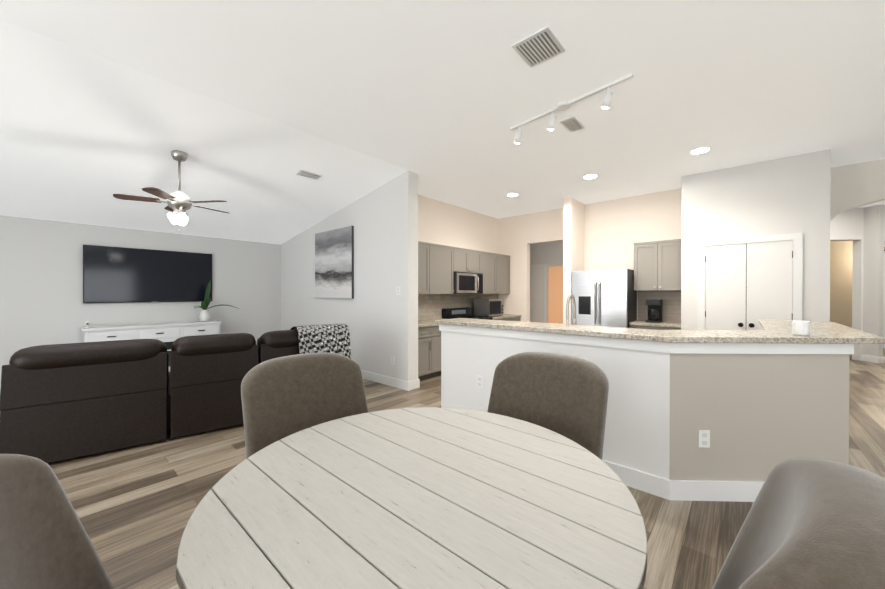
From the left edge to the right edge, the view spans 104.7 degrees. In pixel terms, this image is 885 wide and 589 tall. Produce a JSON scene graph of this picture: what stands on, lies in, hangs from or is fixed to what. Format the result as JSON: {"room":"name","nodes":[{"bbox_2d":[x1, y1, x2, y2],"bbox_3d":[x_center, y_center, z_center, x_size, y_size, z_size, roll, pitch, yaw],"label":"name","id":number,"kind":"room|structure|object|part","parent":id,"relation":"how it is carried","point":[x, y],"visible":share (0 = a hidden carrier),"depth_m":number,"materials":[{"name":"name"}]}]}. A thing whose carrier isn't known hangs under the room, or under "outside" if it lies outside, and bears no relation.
{"room":"dining room and kitchen","nodes":[
{"label":"dining room and kitchen","id":0,"kind":"room"},
{"bbox_2d":[0,215,280,383],"bbox_3d":[-5.861,-0.203,5.174,0.150,3.160,7.050,0,0,41],"label":"wall","id":1,"kind":"structure","parent":0,"point":[41,282],"depth_m":5.39,"materials":[{"name":"white paint"}]},
{"bbox_2d":[83,245,211,302],"bbox_3d":[-5.030,-0.323,5.963,0.037,0.912,1.723,0,0,41],"label":"wall-mounted tv","id":2,"kind":"object","parent":1,"relation":"attached to","point":[119,275],"visible":0.93,"depth_m":5.84,"materials":[{"name":"black"}]},
{"bbox_2d":[281,170,417,380],"bbox_3d":[-2.002,-0.213,6.319,4.150,3.170,0.245,0,0,41],"label":"wall","id":3,"kind":"structure","parent":0,"point":[377,315],"depth_m":5.53,"materials":[{"name":"white paint"}]},
{"bbox_3d":[-1.972,-0.547,6.155,1.215,1.223,0.041,0,0,41],"label":"canvas art picture","id":4,"kind":"part","parent":3,"relation":"part of"},
{"bbox_2d":[396,287,399,294],"bbox_3d":[-0.654,-0.055,5.032,0.075,0.118,0.008,0,0,41],"label":"light switch","id":5,"kind":"object","parent":3,"relation":"attached to","point":[397,293],"depth_m":5.03,"materials":[{"name":"white plastic"}]},
{"bbox_2d":[0,0,884,244],"bbox_3d":[1.677,-1.519,5.316,11.600,0.929,17.500,0,0,41],"label":"ceiling","id":6,"kind":"structure","parent":0,"point":[251,108],"depth_m":3.07,"materials":[{"name":"white paint"}]},
{"bbox_2d":[113,150,227,230],"bbox_3d":[-2.991,-1.157,3.876,1.040,0.893,1.068,0,0,41],"label":"ceiling fan","id":7,"kind":"object","parent":6,"relation":"hanging from","point":[179,203],"visible":0.96,"depth_m":3.78,"materials":[{"name":"silver metal"}]},
{"bbox_2d":[296,169,321,179],"bbox_3d":[-1.822,-1.636,4.665,0.151,0.040,0.300,0,0,41],"label":"ceiling vent","id":8,"kind":"object","parent":6,"relation":"in","point":[308,174],"visible":0.98,"depth_m":4.64,"materials":[{"name":"white metal"}]},
{"bbox_2d":[507,193,518,196],"bbox_3d":[1.255,-1.784,6.113,0.209,0.010,0.209,0,0,32],"label":"recessed light","id":9,"kind":"object","parent":6,"relation":"in","point":[510,194],"depth_m":6.07,"materials":[{"name":"white paint"}]},
{"bbox_2d":[511,26,564,67],"bbox_3d":[0.689,-1.762,2.446,0.270,0.022,0.300,0,0,41],"label":"ceiling vent","id":10,"kind":"object","parent":6,"relation":"in","point":[538,47],"visible":1,"depth_m":2.42,"materials":[{"name":"white metal"}]},
{"bbox_2d":[510,73,633,143],"bbox_3d":[1.133,-1.677,3.194,1.196,0.193,0.197,0,0,41],"label":"track light","id":11,"kind":"object","parent":6,"relation":"attached to","point":[565,105],"visible":1,"depth_m":3.14,"materials":[{"name":"white paint"}]},
{"bbox_2d":[560,116,584,131],"bbox_3d":[1.354,-1.768,3.555,0.150,0.022,0.300,0,0,41],"label":"ceiling vent","id":12,"kind":"object","parent":6,"relation":"in","point":[572,124],"visible":0.96,"depth_m":3.53,"materials":[{"name":"white metal"}]},
{"bbox_2d":[583,174,597,178],"bbox_3d":[2.230,-1.780,5.152,0.209,0.010,0.209,0,0,32],"label":"recessed light","id":13,"kind":"object","parent":6,"relation":"in","point":[590,176],"depth_m":5.13,"materials":[{"name":"white paint"}]},
{"bbox_2d":[690,147,710,153],"bbox_3d":[3.177,-1.775,4.210,0.209,0.010,0.209,0,0,32],"label":"recessed light","id":14,"kind":"object","parent":6,"relation":"in","point":[700,150],"depth_m":4.20,"materials":[{"name":"white paint"}]},
{"bbox_2d":[418,194,497,253],"bbox_3d":[0.188,-0.211,6.924,0.150,3.160,3.550,0,0,41],"label":"wall","id":15,"kind":"structure","parent":0,"point":[442,223],"depth_m":6.89,"materials":[{"name":"white paint"}]},
{"bbox_2d":[418,241,433,296],"bbox_3d":[-0.551,-0.443,5.711,0.326,0.876,0.743,0,0,41],"label":"upper cabinet","id":16,"kind":"object","parent":15,"relation":"attached to","point":[425,250],"depth_m":5.79,"materials":[{"name":"grey wood"}]},
{"bbox_2d":[434,244,453,296],"bbox_3d":[-0.149,-0.445,6.170,0.326,0.876,0.708,0,0,41],"label":"upper cabinet","id":17,"kind":"object","parent":15,"relation":"attached to","point":[443,254],"depth_m":6.13,"materials":[{"name":"grey wood"}]},
{"bbox_2d":[442,269,481,296],"bbox_3d":[0.351,-0.242,6.655,0.438,0.473,0.660,0,0,41],"label":"microwave","id":18,"kind":"object","parent":15,"relation":"attached to","point":[454,282],"depth_m":6.62,"materials":[{"name":"grey metal"}]},
{"bbox_2d":[454,247,481,268],"bbox_3d":[0.377,-0.658,6.770,0.326,0.455,0.890,0,0,41],"label":"upper cabinet","id":19,"kind":"object","parent":15,"relation":"attached to","point":[463,258],"depth_m":6.65,"materials":[{"name":"grey wood"}]},
{"bbox_2d":[482,269,485,292],"bbox_3d":[0.619,-0.243,6.999,0.388,0.473,0.210,0,0,41],"label":"upper cabinet","id":20,"kind":"object","parent":15,"relation":"attached to","point":[483,270],"depth_m":7.09,"materials":[{"name":"grey wood"}]},
{"bbox_2d":[482,251,509,292],"bbox_3d":[1.053,-0.452,7.544,0.326,0.876,1.165,0,0,41],"label":"upper cabinet","id":21,"kind":"object","parent":15,"relation":"attached to","point":[497,266],"depth_m":7.44,"materials":[{"name":"grey wood"}]},
{"bbox_2d":[48,348,884,588],"bbox_3d":[1.677,1.437,5.330,11.600,0.120,17.500,0,0,41],"label":"floor","id":22,"kind":"structure","parent":0,"point":[134,507],"depth_m":2.32,"materials":[{"name":"wood"}]},
{"bbox_2d":[0,454,114,588],"bbox_3d":[-0.792,0.876,0.773,0.675,1.046,0.713,0,0,41],"label":"dining chair","id":23,"kind":"object","parent":22,"relation":"on","point":[45,542],"visible":1,"depth_m":0.85,"materials":[{"name":"brown fabric"}]},
{"bbox_2d":[81,320,220,371],"bbox_3d":[-4.868,0.939,5.836,0.430,0.870,1.781,0,0,41],"label":"tv stand","id":24,"kind":"object","parent":22,"relation":"on","point":[168,334],"visible":0.19,"depth_m":5.68,"materials":[{"name":"white painted wood"},{"name":"metal"}]},
{"bbox_2d":[193,280,235,321],"bbox_3d":[-4.262,0.114,6.410,0.378,0.772,0.688,0,0,41],"label":"potted plant","id":25,"kind":"object","parent":24,"relation":"on","point":[204,316],"visible":1,"depth_m":6.32,"materials":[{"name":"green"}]},
{"bbox_2d":[241,352,367,458],"bbox_3d":[-0.626,0.871,1.790,0.682,1.046,0.661,0,0,41],"label":"dining chair","id":26,"kind":"object","parent":22,"relation":"on","point":[283,397],"visible":0.5,"depth_m":1.85,"materials":[{"name":"brown fabric"}]},
{"bbox_2d":[361,370,409,390],"bbox_3d":[-2.045,1.307,6.250,4.146,0.130,0.016,0,0,41],"label":"baseboard","id":27,"kind":"structure","parent":22,"relation":"on","point":[395,382],"depth_m":5.20,"materials":[{"name":"white paint"}]},
{"bbox_2d":[176,407,646,588],"bbox_3d":[-0.072,1.017,1.230,1.388,0.760,1.374,0,0,41],"label":"round dining table","id":28,"kind":"object","parent":22,"relation":"on","point":[428,498],"visible":1,"depth_m":0.99,"materials":[{"name":"grey wood"}]},
{"bbox_2d":[418,325,433,380],"bbox_3d":[-0.525,0.941,5.541,0.594,0.871,0.510,0,0,41],"label":"base cabinet","id":29,"kind":"object","parent":22,"relation":"on","point":[425,337],"depth_m":5.41,"materials":[{"name":"grey wood"}]},
{"bbox_2d":[418,317,445,328],"bbox_3d":[-0.239,0.484,5.849,0.622,0.040,1.355,0,0,41],"label":"countertop","id":30,"kind":"structure","parent":29,"relation":"on","point":[421,324],"depth_m":5.55,"materials":[{"name":"beige stone"}]},
{"bbox_2d":[434,325,440,376],"bbox_3d":[-0.247,0.939,5.859,0.594,0.871,0.567,0,0,41],"label":"base cabinet","id":31,"kind":"object","parent":22,"relation":"on","point":[437,334],"depth_m":5.61,"materials":[{"name":"grey wood"}]},
{"bbox_2d":[446,317,493,319],"bbox_3d":[0.501,0.913,6.669,0.605,0.916,0.966,0,0,41],"label":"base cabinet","id":32,"kind":"object","parent":22,"relation":"on","point":[490,318],"depth_m":6.71,"materials":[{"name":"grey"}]},
{"bbox_2d":[478,314,521,319],"bbox_3d":[1.157,0.476,7.445,0.622,0.040,1.185,0,0,41],"label":"countertop","id":33,"kind":"structure","parent":32,"relation":"on","point":[504,315],"depth_m":7.38,"materials":[{"name":"beige stone"}]},
{"bbox_2d":[474,299,502,316],"bbox_3d":[0.993,0.277,7.238,0.410,0.360,0.560,0,0,41],"label":"toaster oven","id":34,"kind":"object","parent":33,"relation":"on","point":[488,307],"visible":1,"depth_m":7.05,"materials":[{"name":"silver metal"}]},
{"bbox_2d":[498,317,509,320],"bbox_3d":[0.973,0.932,7.253,0.594,0.871,0.650,0,0,41],"label":"base cabinet","id":35,"kind":"object","parent":22,"relation":"on","point":[499,318],"depth_m":7.18,"materials":[{"name":"grey"}]},
{"bbox_2d":[510,317,520,320],"bbox_3d":[1.325,0.930,7.655,0.594,0.871,0.651,0,0,41],"label":"base cabinet","id":36,"kind":"object","parent":22,"relation":"on","point":[511,318],"depth_m":7.54,"materials":[{"name":"grey"}]},
{"bbox_2d":[487,352,608,459],"bbox_3d":[0.469,0.871,1.800,0.657,1.046,0.674,0,0,41],"label":"dining chair","id":37,"kind":"object","parent":22,"relation":"on","point":[565,395],"visible":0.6,"depth_m":1.86,"materials":[{"name":"brown fabric"}]},
{"bbox_2d":[572,269,636,327],"bbox_3d":[2.908,0.473,6.165,0.910,1.800,0.755,0,0,41],"label":"refrigerator","id":38,"kind":"object","parent":22,"relation":"on","point":[605,298],"visible":0.38,"depth_m":5.87,"materials":[{"name":"grey metal"}]},
{"bbox_2d":[439,326,849,501],"bbox_3d":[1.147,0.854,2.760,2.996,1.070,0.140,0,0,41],"label":"kitchen peninsula","id":39,"kind":"object","parent":22,"relation":"on","point":[717,415],"depth_m":2.31,"materials":[{"name":"white paint"}]},
{"bbox_2d":[435,310,884,357],"bbox_3d":[1.938,0.296,3.565,3.190,0.040,2.504,0,0,41],"label":"countertop","id":40,"kind":"structure","parent":39,"relation":"on","point":[829,339],"depth_m":2.40,"materials":[{"name":"beige stone"}]},
{"bbox_2d":[792,320,810,335],"bbox_3d":[2.493,0.230,2.372,0.088,0.100,0.088,0,0,41],"label":"ceramic jar","id":41,"kind":"object","parent":40,"relation":"on","point":[801,327],"visible":1,"depth_m":2.34,"materials":[{"name":"ceramic"}]},
{"bbox_2d":[629,239,680,329],"bbox_3d":[3.587,0.242,5.689,0.718,2.265,0.633,0,0,41],"label":"tall cabinet","id":42,"kind":"object","parent":22,"relation":"on","point":[657,269],"visible":0.54,"depth_m":5.74,"materials":[{"name":"grey wood"}]},
{"bbox_2d":[646,299,662,322],"bbox_3d":[3.522,0.274,5.691,0.200,0.378,0.317,0,0,41],"label":"coffee maker","id":43,"kind":"object","parent":42,"relation":"on","point":[655,306],"visible":1,"depth_m":5.65,"materials":[{"name":"grey plastic"}]},
{"bbox_2d":[712,458,884,588],"bbox_3d":[0.550,0.876,0.789,0.696,1.046,0.668,0,0,41],"label":"dining chair","id":44,"kind":"object","parent":22,"relation":"on","point":[810,523],"visible":0.98,"depth_m":0.58,"materials":[{"name":"brown fabric"}]},
{"bbox_2d":[530,244,530,321],"bbox_3d":[1.885,-0.219,8.516,0.149,3.160,1.080,0,0,41],"label":"wall","id":45,"kind":"structure","parent":0,"point":[530,244],"depth_m":8.87,"materials":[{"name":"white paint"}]},
{"bbox_2d":[531,241,562,323],"bbox_3d":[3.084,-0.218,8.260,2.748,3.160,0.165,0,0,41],"label":"doorway","id":46,"kind":"structure","parent":0,"point":[546,282],"depth_m":8.58,"materials":[{"name":"white paint"}]},
{"bbox_2d":[562,197,585,324],"bbox_3d":[2.529,-0.209,6.563,0.149,3.160,0.690,0,0,41],"label":"wall","id":47,"kind":"structure","parent":0,"point":[573,211],"depth_m":6.34,"materials":[{"name":"white paint"}]},
{"bbox_2d":[498,188,681,321],"bbox_3d":[2.741,-0.211,6.949,3.660,3.160,0.150,0,0,41],"label":"wall","id":48,"kind":"structure","parent":0,"point":[605,235],"depth_m":6.58,"materials":[{"name":"white paint"}]},
{"bbox_2d":[681,149,830,329],"bbox_3d":[4.528,-0.202,5.073,1.500,3.160,1.080,0,0,41],"label":"wall","id":49,"kind":"structure","parent":0,"point":[788,195],"depth_m":4.54,"materials":[{"name":"white paint"}]},
{"bbox_2d":[698,232,802,329],"bbox_3d":[4.135,0.298,4.650,1.061,2.165,0.074,0,0,41],"label":"double pantry door","id":50,"kind":"structure","parent":49,"relation":"in","point":[738,277],"depth_m":4.65,"materials":[{"name":"white paint"}]},
{"bbox_2d":[830,159,884,220],"bbox_3d":[6.317,-0.197,4.125,2.440,3.160,0.150,0,0,41],"label":"wall","id":51,"kind":"structure","parent":0,"point":[855,185],"depth_m":4.63,"materials":[{"name":"white paint"}]},
{"bbox_2d":[830,204,884,360],"bbox_3d":[11.578,-0.218,8.402,6.443,3.160,8.322,0,0,41],"label":"wall","id":52,"kind":"structure","parent":0,"point":[857,269],"depth_m":7.04,"materials":[{"name":"white paint"}]},
{"bbox_2d":[863,355,884,362],"bbox_3d":[8.668,1.304,6.844,0.258,0.130,0.113,0,0,41],"label":"baseboard","id":53,"kind":"structure","parent":52,"relation":"attached to","point":[867,358],"depth_m":6.86,"materials":[{"name":"white paint"}]},
{"bbox_3d":[-4.406,1.378,3.777,2.390,0.012,4.750,0,0,41],"label":"living room rug","id":54,"kind":"object","parent":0,"visible":0},
{"bbox_2d":[0,324,350,462],"bbox_3d":[-2.568,0.875,3.831,2.818,0.992,1.035,0,0,-37],"label":"recliner sofa","id":55,"kind":"object","parent":54,"relation":"on","point":[59,402],"visible":0.81,"depth_m":3.09,"materials":[{"name":"brown leather"}]},
{"bbox_2d":[290,324,350,358],"bbox_3d":[-1.552,0.633,4.308,0.678,0.512,0.712,0,0,41],"label":"throw blanket","id":56,"kind":"object","parent":55,"relation":"on","point":[329,338],"depth_m":4.12,"materials":[{"name":"fabric"}]}
]}

